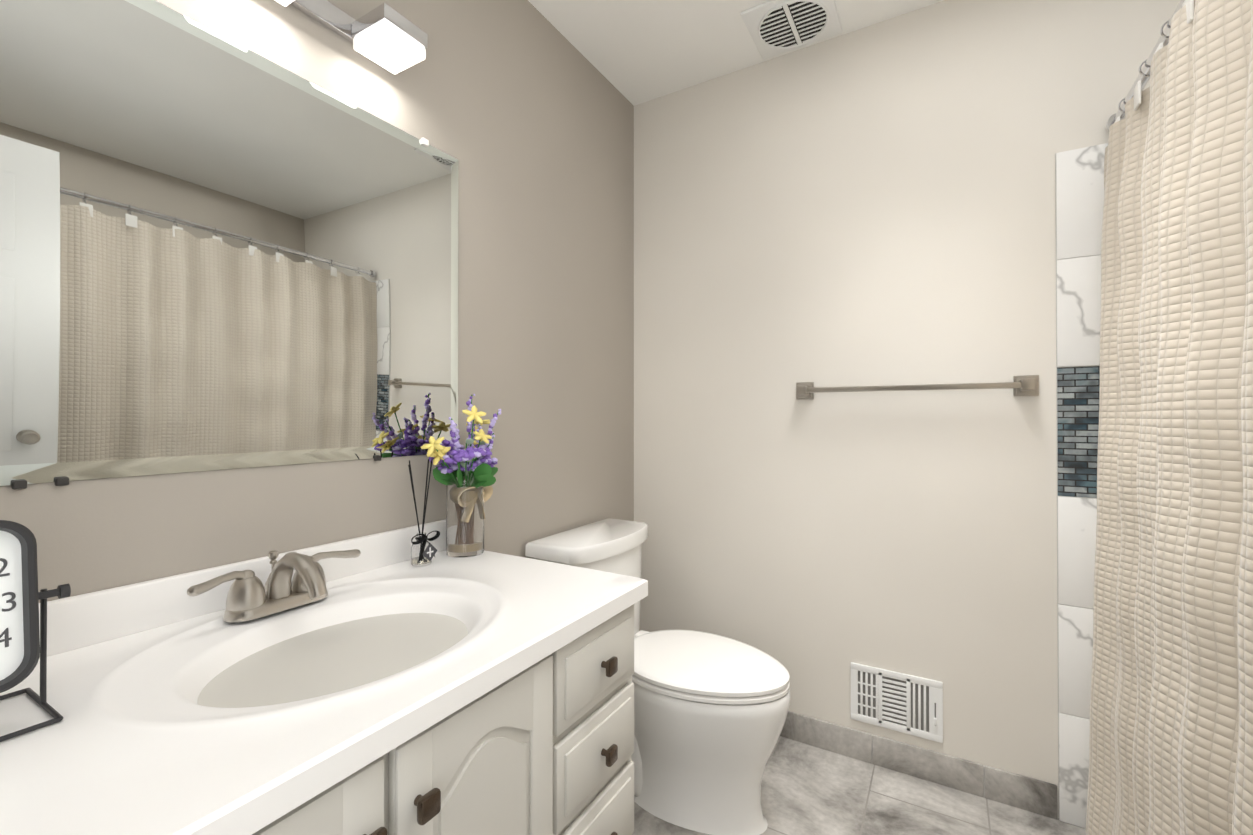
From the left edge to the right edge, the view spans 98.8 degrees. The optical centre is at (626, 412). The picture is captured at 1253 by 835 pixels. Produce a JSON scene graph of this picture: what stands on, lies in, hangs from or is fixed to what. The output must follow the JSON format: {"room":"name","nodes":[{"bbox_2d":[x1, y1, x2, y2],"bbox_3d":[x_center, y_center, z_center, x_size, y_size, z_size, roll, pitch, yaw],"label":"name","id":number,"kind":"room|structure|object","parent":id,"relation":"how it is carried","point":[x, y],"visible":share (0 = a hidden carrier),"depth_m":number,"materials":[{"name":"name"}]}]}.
{"room":"bathroom","nodes":[
{"label":"bathroom","id":0,"kind":"room"},
{"bbox_2d":[0,0,633,602],"bbox_3d":[-0.574,-0.070,1.321,0.100,2.440,2.400,0,0,31],"label":"wall","id":1,"kind":"structure","parent":0,"point":[520,112],"depth_m":1.53,"materials":[{"name":"paint"}]},
{"bbox_2d":[0,0,457,489],"bbox_3d":[-0.758,-0.288,0.900,0.010,0.790,1.226,0,0,31],"label":"mirror","id":2,"kind":"object","parent":1,"relation":"attached to","point":[218,251],"visible":1,"depth_m":0.93,"materials":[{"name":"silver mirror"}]},
{"bbox_2d":[275,0,427,73],"bbox_3d":[-0.709,-0.832,0.870,0.131,0.093,0.880,0,0,31],"label":"sconce","id":3,"kind":"object","parent":1,"relation":"attached to","point":[388,38],"visible":1,"depth_m":1.14,"materials":[{"name":"white glass"}]},
{"bbox_2d":[528,0,943,105],"bbox_3d":[0.139,-1.347,0.208,2.470,0.100,3.600,0,0,31],"label":"ceiling","id":4,"kind":"structure","parent":0,"point":[634,52],"depth_m":1.83,"materials":[{"name":"paint"}]},
{"bbox_2d":[740,0,842,59],"bbox_3d":[0.546,-1.278,1.765,0.270,0.018,0.255,0,0,31],"label":"ceiling vent","id":5,"kind":"object","parent":4,"relation":"in","point":[776,27],"visible":1,"depth_m":1.76,"materials":[{"name":"white"}]},
{"bbox_2d":[632,736,1085,834],"bbox_3d":[0.139,1.193,0.193,2.470,0.100,3.600,0,0,31],"label":"floor","id":6,"kind":"structure","parent":0,"point":[806,789],"depth_m":1.57,"materials":[{"name":"tile"}]},
{"bbox_2d":[0,519,647,834],"bbox_3d":[-0.515,0.694,0.735,0.591,0.903,1.249,0,0,31],"label":"bathroom vanity","id":7,"kind":"object","parent":6,"relation":"on","point":[376,684],"visible":1,"depth_m":0.77,"materials":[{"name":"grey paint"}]},
{"bbox_2d":[0,520,70,741],"bbox_3d":[-0.738,0.230,0.542,0.130,0.228,0.244,0,0,31],"label":"desk clock","id":8,"kind":"object","parent":7,"relation":"on","point":[23,644],"visible":1,"depth_m":0.59,"materials":[{"name":"grey metal"}]},
{"bbox_2d":[187,549,360,621],"bbox_3d":[-0.576,0.293,0.930,0.171,0.100,0.284,0,0,31],"label":"faucet","id":9,"kind":"object","parent":7,"relation":"on","point":[281,599],"depth_m":0.92,"materials":[{"name":"silver metal"}]},
{"bbox_2d":[408,459,439,566],"bbox_3d":[-0.474,0.228,1.233,0.049,0.241,0.089,0,0,31],"label":"reed diffuser","id":10,"kind":"object","parent":7,"relation":"on","point":[423,550],"visible":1,"depth_m":1.22,"materials":[{"name":"clear glass"}]},
{"bbox_2d":[421,394,500,557],"bbox_3d":[-0.400,0.149,1.316,0.158,0.399,0.216,0,0,31],"label":"glass vase","id":11,"kind":"object","parent":7,"relation":"on","point":[466,477],"visible":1,"depth_m":1.30,"materials":[{"name":"clear"}]},
{"bbox_2d":[525,518,790,834],"bbox_3d":[0.127,0.772,1.644,0.734,0.758,0.464,0,0,31],"label":"toilet","id":12,"kind":"object","parent":6,"relation":"on","point":[710,712],"visible":0.62,"depth_m":1.48,"materials":[{"name":"white ceramic"}]},
{"bbox_2d":[634,0,1180,786],"bbox_3d":[1.032,-0.068,1.705,2.270,2.440,0.100,0,0,31],"label":"wall","id":13,"kind":"structure","parent":0,"point":[874,204],"depth_m":1.77,"materials":[{"name":"paint"}]},
{"bbox_2d":[851,662,942,742],"bbox_3d":[0.865,0.930,1.731,0.266,0.188,0.016,0,0,31],"label":"air vent","id":14,"kind":"object","parent":13,"relation":"in","point":[902,702],"visible":1,"depth_m":1.73,"materials":[{"name":"white metal"}]},
{"bbox_2d":[796,375,1038,399],"bbox_3d":[0.881,-0.078,1.700,0.685,0.060,0.062,0,0,31],"label":"towel rail","id":15,"kind":"object","parent":13,"relation":"attached to","point":[1026,385],"visible":1,"depth_m":1.63,"materials":[{"name":"silver metal"}]},
{"bbox_2d":[780,711,1057,819],"bbox_3d":[0.624,1.106,1.874,1.388,0.094,0.013,0,0,31],"label":"baseboard","id":16,"kind":"structure","parent":13,"relation":"attached to","point":[1036,796],"depth_m":1.66,"materials":[{"name":"grey tile"}]},
{"bbox_2d":[1055,143,1107,827],"bbox_3d":[1.601,0.204,1.301,0.880,1.890,0.012,0,0,31],"label":"wall tiles","id":17,"kind":"structure","parent":13,"relation":"attached to","point":[1079,189],"depth_m":1.50,"materials":[{"name":"tile"}]},
{"bbox_3d":[-0.142,-0.080,-0.273,2.270,2.440,0.100,0,0,31],"label":"wall","id":18,"kind":"structure","parent":0,"visible":0},
{"bbox_2d":[1086,0,1252,834],"bbox_3d":[0.739,0.149,0.533,0.123,1.922,2.186,0,0,31],"label":"shower curtain","id":19,"kind":"object","parent":18,"relation":"attached to","point":[1171,728],"visible":1,"depth_m":0.96,"materials":[{"name":"beige fabric"}]}
]}

